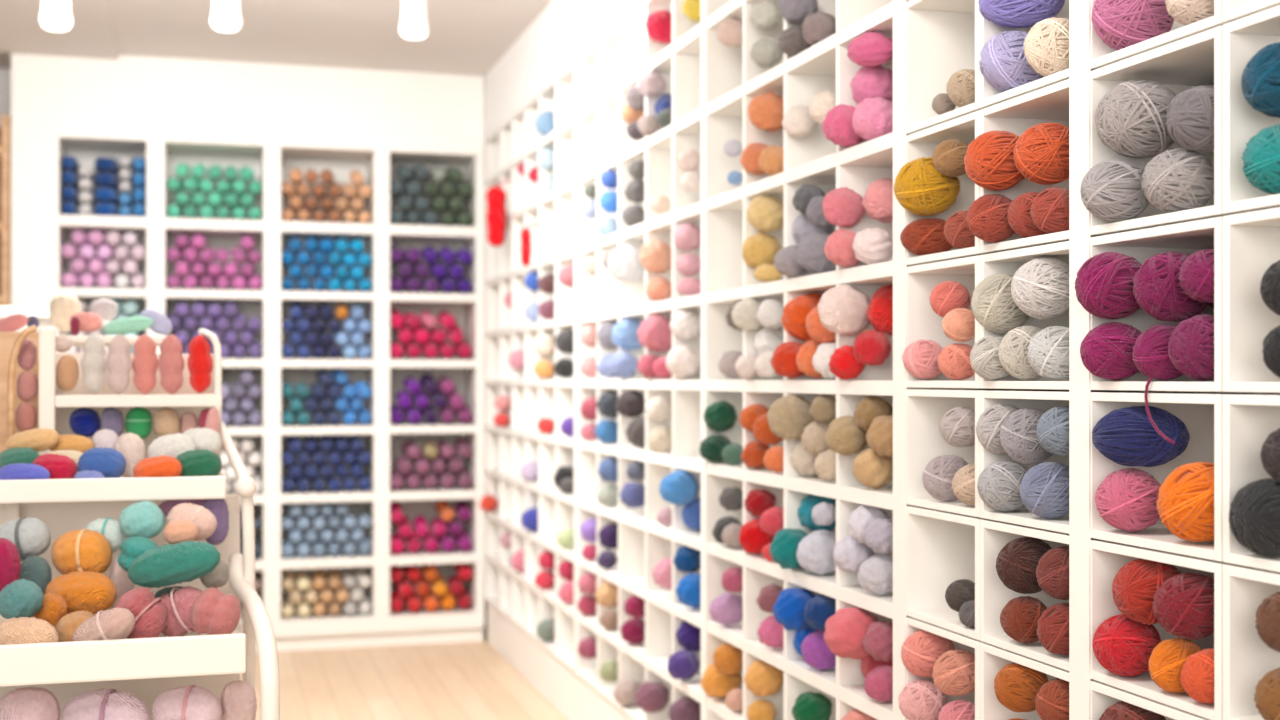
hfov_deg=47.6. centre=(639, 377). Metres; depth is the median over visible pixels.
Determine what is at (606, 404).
yarn ball
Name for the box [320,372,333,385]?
yarn skein
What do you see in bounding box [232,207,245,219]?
yarn skein
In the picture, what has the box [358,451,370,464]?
yarn skein
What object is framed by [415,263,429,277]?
yarn skein
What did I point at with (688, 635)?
yarn ball
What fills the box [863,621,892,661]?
yarn ball
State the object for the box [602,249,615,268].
yarn ball
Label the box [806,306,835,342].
yarn ball
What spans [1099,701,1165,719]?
yarn ball
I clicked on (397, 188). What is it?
yarn skein
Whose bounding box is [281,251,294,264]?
yarn skein
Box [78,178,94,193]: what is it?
folded skein
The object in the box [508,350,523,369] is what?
yarn ball
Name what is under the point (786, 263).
yarn ball
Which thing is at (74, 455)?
yarn hank
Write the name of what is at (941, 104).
yarn ball
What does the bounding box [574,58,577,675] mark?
trim
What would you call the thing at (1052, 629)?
yarn ball
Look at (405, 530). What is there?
yarn skein
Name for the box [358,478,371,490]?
yarn skein
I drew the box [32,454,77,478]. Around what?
yarn hank
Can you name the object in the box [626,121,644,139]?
yarn ball
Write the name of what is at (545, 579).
yarn ball
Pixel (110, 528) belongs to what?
yarn hank
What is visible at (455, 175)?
yarn skein
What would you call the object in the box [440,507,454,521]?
yarn skein
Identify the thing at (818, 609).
yarn ball
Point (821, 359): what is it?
yarn ball
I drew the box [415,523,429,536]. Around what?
yarn skein
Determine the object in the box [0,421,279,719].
display stand
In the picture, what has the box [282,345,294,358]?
yarn skein
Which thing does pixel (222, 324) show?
yarn skein
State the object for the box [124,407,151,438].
yarn hank
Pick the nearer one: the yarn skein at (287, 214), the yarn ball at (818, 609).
the yarn ball at (818, 609)
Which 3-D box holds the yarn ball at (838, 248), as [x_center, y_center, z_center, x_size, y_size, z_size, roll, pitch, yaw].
[0.520,-0.330,3.684,0.112,0.096,0.078,0,0,-23]
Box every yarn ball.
[480,495,497,510]
[493,412,509,426]
[494,395,510,410]
[500,531,510,548]
[504,290,510,308]
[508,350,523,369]
[510,550,523,572]
[517,162,523,175]
[520,461,537,480]
[521,507,537,531]
[524,271,537,291]
[524,303,537,322]
[528,167,537,182]
[533,334,554,355]
[533,360,553,377]
[534,570,554,588]
[535,111,554,135]
[536,148,554,169]
[536,619,554,640]
[537,175,554,194]
[537,418,554,433]
[538,274,554,293]
[538,300,554,319]
[538,550,554,569]
[553,358,573,377]
[553,466,573,487]
[555,329,573,353]
[557,528,573,548]
[558,264,573,287]
[558,559,573,580]
[558,581,573,603]
[559,478,573,492]
[560,417,573,437]
[577,595,596,615]
[577,637,596,658]
[578,572,596,594]
[580,199,596,218]
[580,324,596,346]
[580,357,596,378]
[580,397,596,420]
[580,423,596,440]
[580,518,596,541]
[582,256,596,275]
[582,544,596,559]
[584,184,596,198]
[595,420,617,443]
[595,581,617,607]
[597,216,617,235]
[597,320,617,350]
[597,354,614,377]
[597,390,617,418]
[597,485,617,506]
[597,551,617,568]
[598,456,617,481]
[598,523,617,548]
[599,191,617,212]
[599,610,617,629]
[599,660,617,681]
[600,170,617,188]
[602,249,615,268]
[607,351,637,377]
[608,245,644,281]
[611,318,641,350]
[613,679,639,704]
[616,390,644,417]
[620,103,644,122]
[620,482,644,507]
[620,618,644,643]
[621,204,644,226]
[624,180,644,203]
[624,595,644,618]
[625,417,644,447]
[626,85,644,109]
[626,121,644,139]
[626,461,644,480]
[628,160,644,179]
[635,682,668,712]
[636,71,666,96]
[637,114,660,135]
[637,315,671,351]
[637,355,659,378]
[639,240,671,272]
[645,10,671,43]
[645,277,671,300]
[645,396,671,421]
[648,426,671,451]
[650,195,670,212]
[652,558,671,588]
[653,356,671,378]
[655,94,671,115]
[657,108,671,127]
[657,508,671,525]
[659,470,699,505]
[666,346,700,378]
[667,650,699,679]
[669,697,700,719]
[670,310,700,339]
[673,223,700,250]
[673,545,700,572]
[676,253,700,275]
[676,277,700,295]
[676,573,700,607]
[676,620,700,651]
[678,149,700,170]
[680,172,700,191]
[681,498,700,529]
[682,0,700,21]
[699,434,731,462]
[701,663,741,697]
[703,400,736,431]
[709,593,742,625]
[712,516,740,543]
[713,643,742,673]
[716,18,742,46]
[718,351,742,378]
[719,487,742,510]
[721,523,741,547]
[721,567,742,592]
[722,443,742,464]
[723,139,742,156]
[725,689,742,710]
[726,302,742,330]
[727,171,742,184]
[731,298,762,330]
[735,353,758,378]
[739,404,768,430]
[739,518,774,553]
[740,143,767,174]
[741,440,769,468]
[742,232,780,266]
[744,489,775,516]
[744,660,783,696]
[747,196,783,231]
[747,700,775,719]
[748,92,783,130]
[750,0,782,29]
[750,38,782,67]
[752,413,783,444]
[754,264,781,281]
[754,327,783,354]
[755,351,779,378]
[756,299,783,328]
[757,584,782,612]
[757,615,783,647]
[759,145,783,174]
[759,507,783,534]
[762,543,773,560]
[763,446,783,472]
[767,395,814,439]
[769,528,807,568]
[770,341,804,377]
[773,588,814,630]
[774,245,806,275]
[778,26,811,55]
[779,0,817,23]
[782,106,818,137]
[782,293,822,340]
[790,441,816,475]
[792,184,825,213]
[792,213,832,243]
[792,692,831,719]
[793,628,816,655]
[796,231,835,272]
[796,339,822,377]
[796,530,835,574]
[798,494,835,530]
[801,421,829,455]
[801,630,835,668]
[802,11,835,44]
[804,594,835,630]
[806,196,834,228]
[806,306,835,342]
[808,91,835,122]
[809,395,835,422]
[812,343,835,378]
[812,502,835,525]
[815,449,835,480]
[818,284,869,334]
[822,104,863,146]
[822,187,864,227]
[824,229,860,266]
[824,607,877,658]
[825,416,866,454]
[828,345,865,379]
[833,535,874,571]
[841,709,876,719]
[847,32,892,66]
[847,505,889,542]
[850,65,892,103]
[852,97,892,139]
[853,227,892,264]
[853,330,890,365]
[853,396,892,430]
[853,448,892,488]
[858,554,892,594]
[861,655,892,677]
[862,178,892,222]
[863,518,892,553]
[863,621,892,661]
[864,665,892,702]
[866,284,892,335]
[866,415,892,456]
[894,157,959,215]
[898,679,947,719]
[900,218,952,255]
[901,629,954,677]
[902,340,942,378]
[922,454,967,501]
[930,281,970,316]
[932,93,955,114]
[932,139,967,176]
[932,649,974,695]
[938,343,974,379]
[938,700,974,719]
[939,407,974,446]
[942,308,974,341]
[944,210,974,248]
[945,579,974,611]
[946,69,974,107]
[952,463,974,505]
[959,600,974,627]
[964,131,1024,190]
[967,194,1014,242]
[970,335,1009,379]
[971,274,1029,332]
[976,404,1019,453]
[977,461,1026,511]
[978,0,1064,27]
[978,30,1043,91]
[994,662,1048,711]
[996,537,1051,593]
[998,325,1042,379]
[1000,408,1052,463]
[1000,596,1046,643]
[1007,191,1048,237]
[1011,257,1068,318]
[1014,123,1068,184]
[1020,462,1068,518]
[1024,17,1068,76]
[1027,326,1068,379]
[1030,187,1068,233]
[1035,678,1068,719]
[1036,406,1068,455]
[1036,546,1068,599]
[1036,602,1068,654]
[1074,252,1141,318]
[1080,159,1149,221]
[1080,322,1140,380]
[1091,0,1173,49]
[1092,406,1189,466]
[1092,614,1160,675]
[1095,80,1175,157]
[1095,468,1161,531]
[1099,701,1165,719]
[1112,559,1180,624]
[1132,324,1183,443]
[1133,251,1208,321]
[1141,148,1213,211]
[1149,638,1201,692]
[1152,573,1213,639]
[1156,462,1213,541]
[1165,0,1213,25]
[1166,86,1213,151]
[1168,314,1213,380]
[1179,249,1213,302]
[1181,648,1213,703]
[1229,478,1279,555]
[1241,42,1279,117]
[1242,124,1279,193]
[1254,668,1279,719]
[1255,592,1279,651]
[1260,260,1279,314]
[1260,428,1279,482]
[1262,325,1279,377]
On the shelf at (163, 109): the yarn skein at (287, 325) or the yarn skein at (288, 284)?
the yarn skein at (288, 284)
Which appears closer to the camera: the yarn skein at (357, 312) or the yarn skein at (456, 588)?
the yarn skein at (357, 312)
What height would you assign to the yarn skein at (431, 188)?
0.085 m
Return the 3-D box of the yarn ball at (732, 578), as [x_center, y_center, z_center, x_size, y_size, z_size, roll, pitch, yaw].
[0.297,0.631,4.539,0.093,0.080,0.068,0,0,-20]
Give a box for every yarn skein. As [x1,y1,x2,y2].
[62,244,76,258]
[62,273,76,286]
[70,258,85,272]
[71,230,85,244]
[79,244,94,259]
[80,273,94,287]
[80,301,85,311]
[88,230,102,244]
[88,259,102,273]
[97,245,111,259]
[97,273,111,287]
[105,231,120,245]
[105,260,119,273]
[114,245,128,259]
[114,274,129,287]
[122,232,137,245]
[122,260,137,274]
[122,302,137,314]
[131,246,145,259]
[131,274,145,288]
[166,247,180,261]
[166,275,180,288]
[167,177,180,191]
[167,205,180,217]
[169,317,179,330]
[175,164,188,177]
[175,192,188,204]
[175,234,188,247]
[175,261,188,274]
[175,303,188,316]
[183,178,197,191]
[183,205,197,217]
[183,248,197,261]
[183,275,197,288]
[183,317,196,330]
[191,164,204,177]
[191,192,205,205]
[191,234,205,248]
[191,262,204,275]
[191,303,204,317]
[199,179,213,192]
[199,205,213,218]
[199,248,213,262]
[199,317,213,329]
[200,276,213,288]
[207,192,221,205]
[207,262,221,276]
[207,304,221,316]
[208,165,221,179]
[216,180,229,192]
[216,206,229,218]
[216,249,228,262]
[216,276,229,289]
[216,317,229,330]
[224,166,237,179]
[224,193,237,206]
[224,263,237,275]
[224,304,237,317]
[232,180,245,192]
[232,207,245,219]
[232,249,245,262]
[232,277,245,289]
[232,318,245,330]
[232,345,245,357]
[232,385,245,398]
[232,412,245,425]
[240,167,253,180]
[240,194,253,206]
[240,236,253,248]
[240,263,253,276]
[240,332,253,344]
[240,372,253,385]
[240,399,253,411]
[248,180,261,193]
[248,207,261,219]
[248,250,261,263]
[248,277,261,289]
[248,318,261,331]
[248,345,261,357]
[248,385,261,398]
[248,412,261,425]
[281,182,294,194]
[281,209,294,220]
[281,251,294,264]
[281,278,294,290]
[281,386,293,398]
[281,412,294,424]
[281,453,294,465]
[281,479,294,491]
[281,518,293,530]
[281,544,293,556]
[281,604,294,617]
[282,319,293,331]
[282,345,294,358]
[282,578,294,590]
[288,238,302,251]
[289,169,302,182]
[289,196,302,208]
[289,264,302,277]
[289,306,302,318]
[289,332,302,344]
[289,399,302,411]
[289,440,302,452]
[289,465,302,478]
[289,504,302,517]
[289,531,302,543]
[289,591,302,604]
[296,604,310,616]
[297,182,310,195]
[297,209,309,221]
[297,252,309,264]
[297,278,309,290]
[297,319,310,331]
[297,345,309,357]
[297,385,309,398]
[297,412,310,424]
[297,453,309,465]
[297,479,309,491]
[297,517,309,530]
[297,543,310,556]
[297,578,310,590]
[304,197,317,208]
[304,504,317,516]
[304,530,317,543]
[304,590,317,603]
[305,170,317,182]
[305,239,317,251]
[305,265,317,277]
[305,306,318,318]
[305,332,317,344]
[305,399,317,411]
[305,439,317,452]
[305,466,317,478]
[312,183,325,196]
[312,252,325,264]
[312,278,325,290]
[312,319,325,332]
[312,346,325,358]
[312,386,325,398]
[312,412,325,424]
[312,452,325,464]
[312,576,325,589]
[313,210,324,221]
[313,479,324,491]
[313,517,325,530]
[313,543,325,556]
[313,603,325,615]
[319,239,332,252]
[320,170,333,183]
[320,197,333,209]
[320,265,332,278]
[320,306,333,318]
[320,333,332,344]
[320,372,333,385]
[320,399,332,411]
[320,439,332,451]
[320,465,333,477]
[320,504,333,516]
[320,529,333,542]
[320,590,332,602]
[327,319,340,332]
[327,345,340,358]
[327,386,340,398]
[327,411,340,424]
[327,576,340,588]
[328,184,340,196]
[328,210,340,222]
[328,252,340,265]
[328,279,341,291]
[328,452,340,464]
[328,516,340,529]
[328,542,340,555]
[328,602,340,615]
[335,197,348,209]
[335,239,348,252]
[335,266,348,278]
[335,306,347,318]
[335,373,348,385]
[335,399,348,411]
[335,439,348,451]
[335,503,348,516]
[336,332,348,344]
[336,529,348,542]
[336,589,348,602]
[342,478,355,490]
[343,184,356,197]
[343,211,356,222]
[343,253,355,265]
[343,279,355,291]
[343,346,356,357]
[343,386,356,398]
[343,452,356,464]
[343,516,356,528]
[343,542,355,555]
[343,575,355,588]
[343,602,356,615]
[344,320,355,332]
[350,266,363,278]
[350,589,363,601]
[351,172,363,184]
[351,197,363,210]
[351,307,363,318]
[351,332,363,345]
[351,399,362,411]
[351,439,363,451]
[357,253,371,265]
[358,185,371,197]
[358,279,371,291]
[358,319,371,332]
[358,346,370,358]
[358,386,371,398]
[358,412,371,424]
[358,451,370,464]
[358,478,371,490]
[358,516,371,528]
[358,542,371,554]
[358,575,370,587]
[390,180,404,195]
[390,210,404,224]
[390,248,403,262]
[390,277,404,292]
[390,314,404,328]
[390,343,403,358]
[390,409,403,423]
[390,475,404,489]
[390,509,404,523]
[390,539,404,553]
[390,568,403,582]
[390,597,403,611]
[398,166,412,180]
[398,195,412,209]
[398,263,412,277]
[398,329,412,343]
[398,394,411,408]
[398,460,412,474]
[398,524,412,537]
[398,582,412,597]
[406,211,420,224]
[406,248,421,262]
[406,277,421,292]
[406,314,421,328]
[406,344,421,358]
[406,379,421,393]
[406,409,421,423]
[406,445,420,458]
[406,475,420,488]
[406,537,420,552]
[406,567,421,581]
[407,181,421,195]
[407,597,420,611]
[414,329,429,343]
[414,459,429,474]
[414,581,429,596]
[415,167,429,180]
[415,196,429,210]
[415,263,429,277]
[415,395,429,408]
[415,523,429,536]
[423,182,438,195]
[423,211,438,225]
[423,249,437,263]
[423,278,438,292]
[423,315,437,328]
[423,344,437,358]
[423,445,437,458]
[423,474,437,488]
[423,537,438,552]
[423,566,438,581]
[423,596,438,610]
[424,380,437,394]
[424,409,438,423]
[431,264,446,278]
[431,394,446,409]
[432,167,446,181]
[432,197,446,211]
[432,329,446,343]
[432,459,445,473]
[432,522,446,536]
[432,581,446,595]
[440,182,455,196]
[440,314,455,329]
[440,344,454,358]
[440,379,454,394]
[440,408,453,423]
[440,444,454,458]
[440,473,455,488]
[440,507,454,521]
[440,595,455,609]
[441,212,454,225]
[441,249,454,263]
[441,278,455,293]
[441,537,455,551]
[448,329,463,344]
[448,459,463,473]
[448,522,462,535]
[449,167,463,182]
[449,197,463,211]
[449,264,463,278]
[449,394,463,408]
[449,581,463,595]
[457,183,471,197]
[457,279,471,293]
[457,344,471,358]
[457,409,471,422]
[457,444,471,458]
[457,507,471,521]
[457,536,471,550]
[457,594,471,608]
[458,212,472,226]
[458,249,471,263]
[458,474,471,488]
[458,565,472,580]
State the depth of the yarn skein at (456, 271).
8.61 m
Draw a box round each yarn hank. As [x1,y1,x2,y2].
[0,313,27,331]
[0,447,39,467]
[0,463,49,479]
[0,517,50,561]
[0,538,20,591]
[0,579,43,618]
[0,617,58,644]
[0,687,60,719]
[5,428,59,451]
[15,402,36,431]
[16,370,37,401]
[17,339,36,369]
[19,555,51,593]
[27,316,38,327]
[31,593,68,626]
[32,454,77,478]
[45,571,116,613]
[47,450,82,465]
[49,293,81,330]
[50,434,93,452]
[51,529,111,574]
[55,610,94,641]
[56,335,71,351]
[56,355,78,390]
[62,688,148,719]
[69,312,102,331]
[69,407,100,436]
[70,317,79,335]
[72,608,134,640]
[74,470,104,478]
[77,447,125,477]
[80,334,106,393]
[85,518,126,552]
[90,298,117,320]
[92,429,118,448]
[100,407,123,435]
[103,316,152,334]
[106,334,132,393]
[109,553,133,608]
[114,433,145,477]
[114,588,167,638]
[117,537,158,571]
[119,500,164,538]
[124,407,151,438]
[128,541,219,587]
[132,334,158,393]
[133,456,181,476]
[140,309,171,334]
[148,433,195,457]
[151,685,221,719]
[153,407,179,436]
[154,586,182,598]
[158,334,184,393]
[158,499,205,516]
[160,585,201,636]
[164,520,197,543]
[167,503,216,540]
[176,449,221,476]
[180,411,198,433]
[183,427,220,452]
[187,335,212,392]
[190,587,240,634]
[199,408,209,427]
[200,559,228,587]
[203,499,228,545]
[205,407,219,433]
[220,680,256,719]
[486,179,510,245]
[520,224,551,265]
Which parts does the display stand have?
post, rail, panel, rail, rail, knob, rail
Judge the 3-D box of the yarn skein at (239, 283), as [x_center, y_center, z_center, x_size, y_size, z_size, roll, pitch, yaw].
[-2.291,-0.541,8.282,0.081,0.077,0.104,0,0,1]
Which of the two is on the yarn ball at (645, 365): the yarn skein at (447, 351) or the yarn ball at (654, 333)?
the yarn ball at (654, 333)
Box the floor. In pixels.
[240,625,566,719]
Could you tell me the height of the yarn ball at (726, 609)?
0.104 m
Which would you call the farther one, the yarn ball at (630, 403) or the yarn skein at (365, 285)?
the yarn skein at (365, 285)
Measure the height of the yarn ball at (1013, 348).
0.111 m
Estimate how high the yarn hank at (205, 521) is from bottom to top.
0.092 m
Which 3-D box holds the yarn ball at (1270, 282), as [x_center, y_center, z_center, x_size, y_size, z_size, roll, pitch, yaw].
[0.991,-0.137,2.188,0.109,0.095,0.090,0,0,-3]
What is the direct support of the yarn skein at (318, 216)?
on the shelf at (163, 109)
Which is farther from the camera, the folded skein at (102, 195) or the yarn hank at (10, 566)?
the folded skein at (102, 195)
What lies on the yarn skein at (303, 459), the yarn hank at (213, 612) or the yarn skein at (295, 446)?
the yarn skein at (295, 446)
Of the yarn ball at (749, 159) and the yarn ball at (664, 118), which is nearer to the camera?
the yarn ball at (749, 159)
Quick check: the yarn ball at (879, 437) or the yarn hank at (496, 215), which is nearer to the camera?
the yarn ball at (879, 437)
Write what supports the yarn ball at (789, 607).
on the yarn ball at (800, 635)
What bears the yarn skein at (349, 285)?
on the shelf at (163, 109)
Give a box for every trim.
[0,0,117,59]
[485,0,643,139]
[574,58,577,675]
[701,0,706,719]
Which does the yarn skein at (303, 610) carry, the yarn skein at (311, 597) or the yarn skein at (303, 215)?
the yarn skein at (311, 597)
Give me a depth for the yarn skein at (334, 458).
8.41 m
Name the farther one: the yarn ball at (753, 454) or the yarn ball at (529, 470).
the yarn ball at (529, 470)
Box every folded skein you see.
[62,156,78,172]
[62,171,78,187]
[62,186,78,203]
[62,202,78,214]
[78,165,94,180]
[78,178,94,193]
[78,191,94,205]
[78,204,94,215]
[94,157,118,174]
[94,172,118,189]
[94,187,118,204]
[94,203,118,215]
[119,156,132,170]
[119,169,132,182]
[119,181,132,195]
[119,194,132,207]
[119,206,132,216]
[133,157,146,174]
[133,172,146,189]
[133,188,146,204]
[133,204,146,216]
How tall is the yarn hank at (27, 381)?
0.083 m
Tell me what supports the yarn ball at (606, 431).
on the cubby shelf at (614, 64)
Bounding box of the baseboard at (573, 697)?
[487,601,631,719]
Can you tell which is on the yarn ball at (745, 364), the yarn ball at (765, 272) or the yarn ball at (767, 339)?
the yarn ball at (767, 339)
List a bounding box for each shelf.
[0,115,10,305]
[11,54,483,652]
[55,394,221,406]
[485,63,573,671]
[578,0,700,719]
[707,0,980,719]
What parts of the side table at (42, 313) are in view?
leg, leg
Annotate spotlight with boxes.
[39,0,72,31]
[210,0,241,31]
[399,0,428,39]
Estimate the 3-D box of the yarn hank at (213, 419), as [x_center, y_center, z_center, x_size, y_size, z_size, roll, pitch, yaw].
[-1.148,0.145,3.889,0.041,0.134,0.039,0,0,-1]
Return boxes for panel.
[893,0,906,719]
[1069,0,1090,719]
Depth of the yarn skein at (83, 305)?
8.04 m
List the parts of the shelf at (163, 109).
header panel, panel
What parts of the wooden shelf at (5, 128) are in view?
panel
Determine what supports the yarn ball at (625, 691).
on the cubby shelf at (614, 64)
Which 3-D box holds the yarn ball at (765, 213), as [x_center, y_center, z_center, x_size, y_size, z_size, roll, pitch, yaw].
[0.376,-0.486,4.300,0.118,0.106,0.102,0,0,10]
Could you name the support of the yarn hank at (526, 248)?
hanging from the cubby shelf at (515, 594)
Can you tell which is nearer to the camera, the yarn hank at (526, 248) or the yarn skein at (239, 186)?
the yarn hank at (526, 248)
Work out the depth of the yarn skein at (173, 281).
8.15 m
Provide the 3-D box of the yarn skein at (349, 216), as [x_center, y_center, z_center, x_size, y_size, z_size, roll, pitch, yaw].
[-1.690,-0.939,8.452,0.076,0.074,0.106,0,0,-14]
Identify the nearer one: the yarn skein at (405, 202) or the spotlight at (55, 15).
the spotlight at (55, 15)
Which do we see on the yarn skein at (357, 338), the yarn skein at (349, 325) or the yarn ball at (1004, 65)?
the yarn skein at (349, 325)
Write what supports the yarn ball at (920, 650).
on the yarn ball at (920, 699)
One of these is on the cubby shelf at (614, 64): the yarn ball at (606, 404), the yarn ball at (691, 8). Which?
the yarn ball at (691, 8)
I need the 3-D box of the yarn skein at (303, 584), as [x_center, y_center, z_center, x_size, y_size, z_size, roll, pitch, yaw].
[-1.944,1.194,8.385,0.079,0.074,0.105,0,0,-25]
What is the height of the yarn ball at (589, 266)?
0.087 m
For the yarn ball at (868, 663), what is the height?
0.113 m
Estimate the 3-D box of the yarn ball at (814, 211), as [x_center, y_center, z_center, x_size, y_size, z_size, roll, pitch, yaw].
[0.492,-0.444,3.885,0.100,0.086,0.072,0,0,-30]
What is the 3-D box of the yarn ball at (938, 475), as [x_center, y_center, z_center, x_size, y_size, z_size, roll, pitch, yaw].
[0.687,0.223,3.234,0.125,0.105,0.078,0,0,-17]
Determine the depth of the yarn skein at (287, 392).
8.33 m
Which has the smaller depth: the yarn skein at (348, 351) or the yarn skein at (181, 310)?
the yarn skein at (181, 310)
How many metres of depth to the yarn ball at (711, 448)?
4.65 m
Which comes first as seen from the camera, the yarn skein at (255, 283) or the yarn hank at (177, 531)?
the yarn hank at (177, 531)
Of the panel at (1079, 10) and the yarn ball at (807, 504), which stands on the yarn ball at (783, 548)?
the yarn ball at (807, 504)
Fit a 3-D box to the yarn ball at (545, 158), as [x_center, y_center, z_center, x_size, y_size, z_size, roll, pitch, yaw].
[-0.448,-1.075,7.115,0.126,0.108,0.091,0,0,-25]
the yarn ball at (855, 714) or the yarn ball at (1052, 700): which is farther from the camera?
the yarn ball at (855, 714)
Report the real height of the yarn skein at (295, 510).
0.080 m
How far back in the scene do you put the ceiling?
7.55 m
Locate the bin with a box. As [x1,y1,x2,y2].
[0,325,37,452]
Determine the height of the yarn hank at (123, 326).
0.054 m
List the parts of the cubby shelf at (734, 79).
panel, panel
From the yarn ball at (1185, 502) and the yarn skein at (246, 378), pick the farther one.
the yarn skein at (246, 378)
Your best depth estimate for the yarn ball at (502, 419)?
8.10 m
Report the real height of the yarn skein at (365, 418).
0.078 m
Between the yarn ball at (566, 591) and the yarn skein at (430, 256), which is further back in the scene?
the yarn skein at (430, 256)
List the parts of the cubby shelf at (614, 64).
panel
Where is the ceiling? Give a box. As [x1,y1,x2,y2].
[0,0,551,94]
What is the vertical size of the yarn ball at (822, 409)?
0.076 m
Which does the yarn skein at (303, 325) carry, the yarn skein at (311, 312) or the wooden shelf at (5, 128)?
the yarn skein at (311, 312)
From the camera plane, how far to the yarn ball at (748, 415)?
4.33 m
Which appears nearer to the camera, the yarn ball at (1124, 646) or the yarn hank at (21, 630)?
the yarn ball at (1124, 646)
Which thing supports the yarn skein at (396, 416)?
on the shelf at (163, 109)
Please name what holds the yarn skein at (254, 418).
on the shelf at (163, 109)
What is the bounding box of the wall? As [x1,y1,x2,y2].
[0,68,486,624]
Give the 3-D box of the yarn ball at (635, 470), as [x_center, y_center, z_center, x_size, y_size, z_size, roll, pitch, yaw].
[-0.012,0.357,5.589,0.088,0.076,0.065,0,0,-23]
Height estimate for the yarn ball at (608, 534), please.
0.109 m
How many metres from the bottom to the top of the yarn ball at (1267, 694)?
0.093 m
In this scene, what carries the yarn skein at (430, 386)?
on the yarn skein at (439, 401)
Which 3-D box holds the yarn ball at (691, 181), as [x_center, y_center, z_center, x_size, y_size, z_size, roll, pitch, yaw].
[0.177,-0.667,4.936,0.081,0.070,0.057,0,0,-29]
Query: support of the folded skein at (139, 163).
on the folded skein at (139, 179)
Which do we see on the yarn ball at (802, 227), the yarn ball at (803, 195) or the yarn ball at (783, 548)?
the yarn ball at (803, 195)
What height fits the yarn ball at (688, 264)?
0.078 m
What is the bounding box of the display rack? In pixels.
[38,327,221,477]
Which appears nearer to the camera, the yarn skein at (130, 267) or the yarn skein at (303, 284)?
the yarn skein at (130, 267)
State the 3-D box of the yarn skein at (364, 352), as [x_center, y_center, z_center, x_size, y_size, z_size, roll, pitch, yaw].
[-1.617,-0.150,8.505,0.076,0.076,0.102,0,0,-3]
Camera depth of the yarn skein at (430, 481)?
8.58 m
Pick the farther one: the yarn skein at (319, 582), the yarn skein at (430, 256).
the yarn skein at (430, 256)
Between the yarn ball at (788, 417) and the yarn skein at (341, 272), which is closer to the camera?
the yarn ball at (788, 417)
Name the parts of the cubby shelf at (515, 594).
panel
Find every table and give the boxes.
[0,306,66,352]
[67,336,165,346]
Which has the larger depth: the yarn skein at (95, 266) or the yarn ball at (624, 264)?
the yarn skein at (95, 266)
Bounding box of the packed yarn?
[67,163,468,619]
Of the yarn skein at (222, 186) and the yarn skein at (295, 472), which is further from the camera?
the yarn skein at (295, 472)
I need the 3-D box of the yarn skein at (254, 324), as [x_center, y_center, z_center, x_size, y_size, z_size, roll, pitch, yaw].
[-2.212,-0.306,8.326,0.081,0.079,0.100,0,0,-39]
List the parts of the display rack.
post, panel, frame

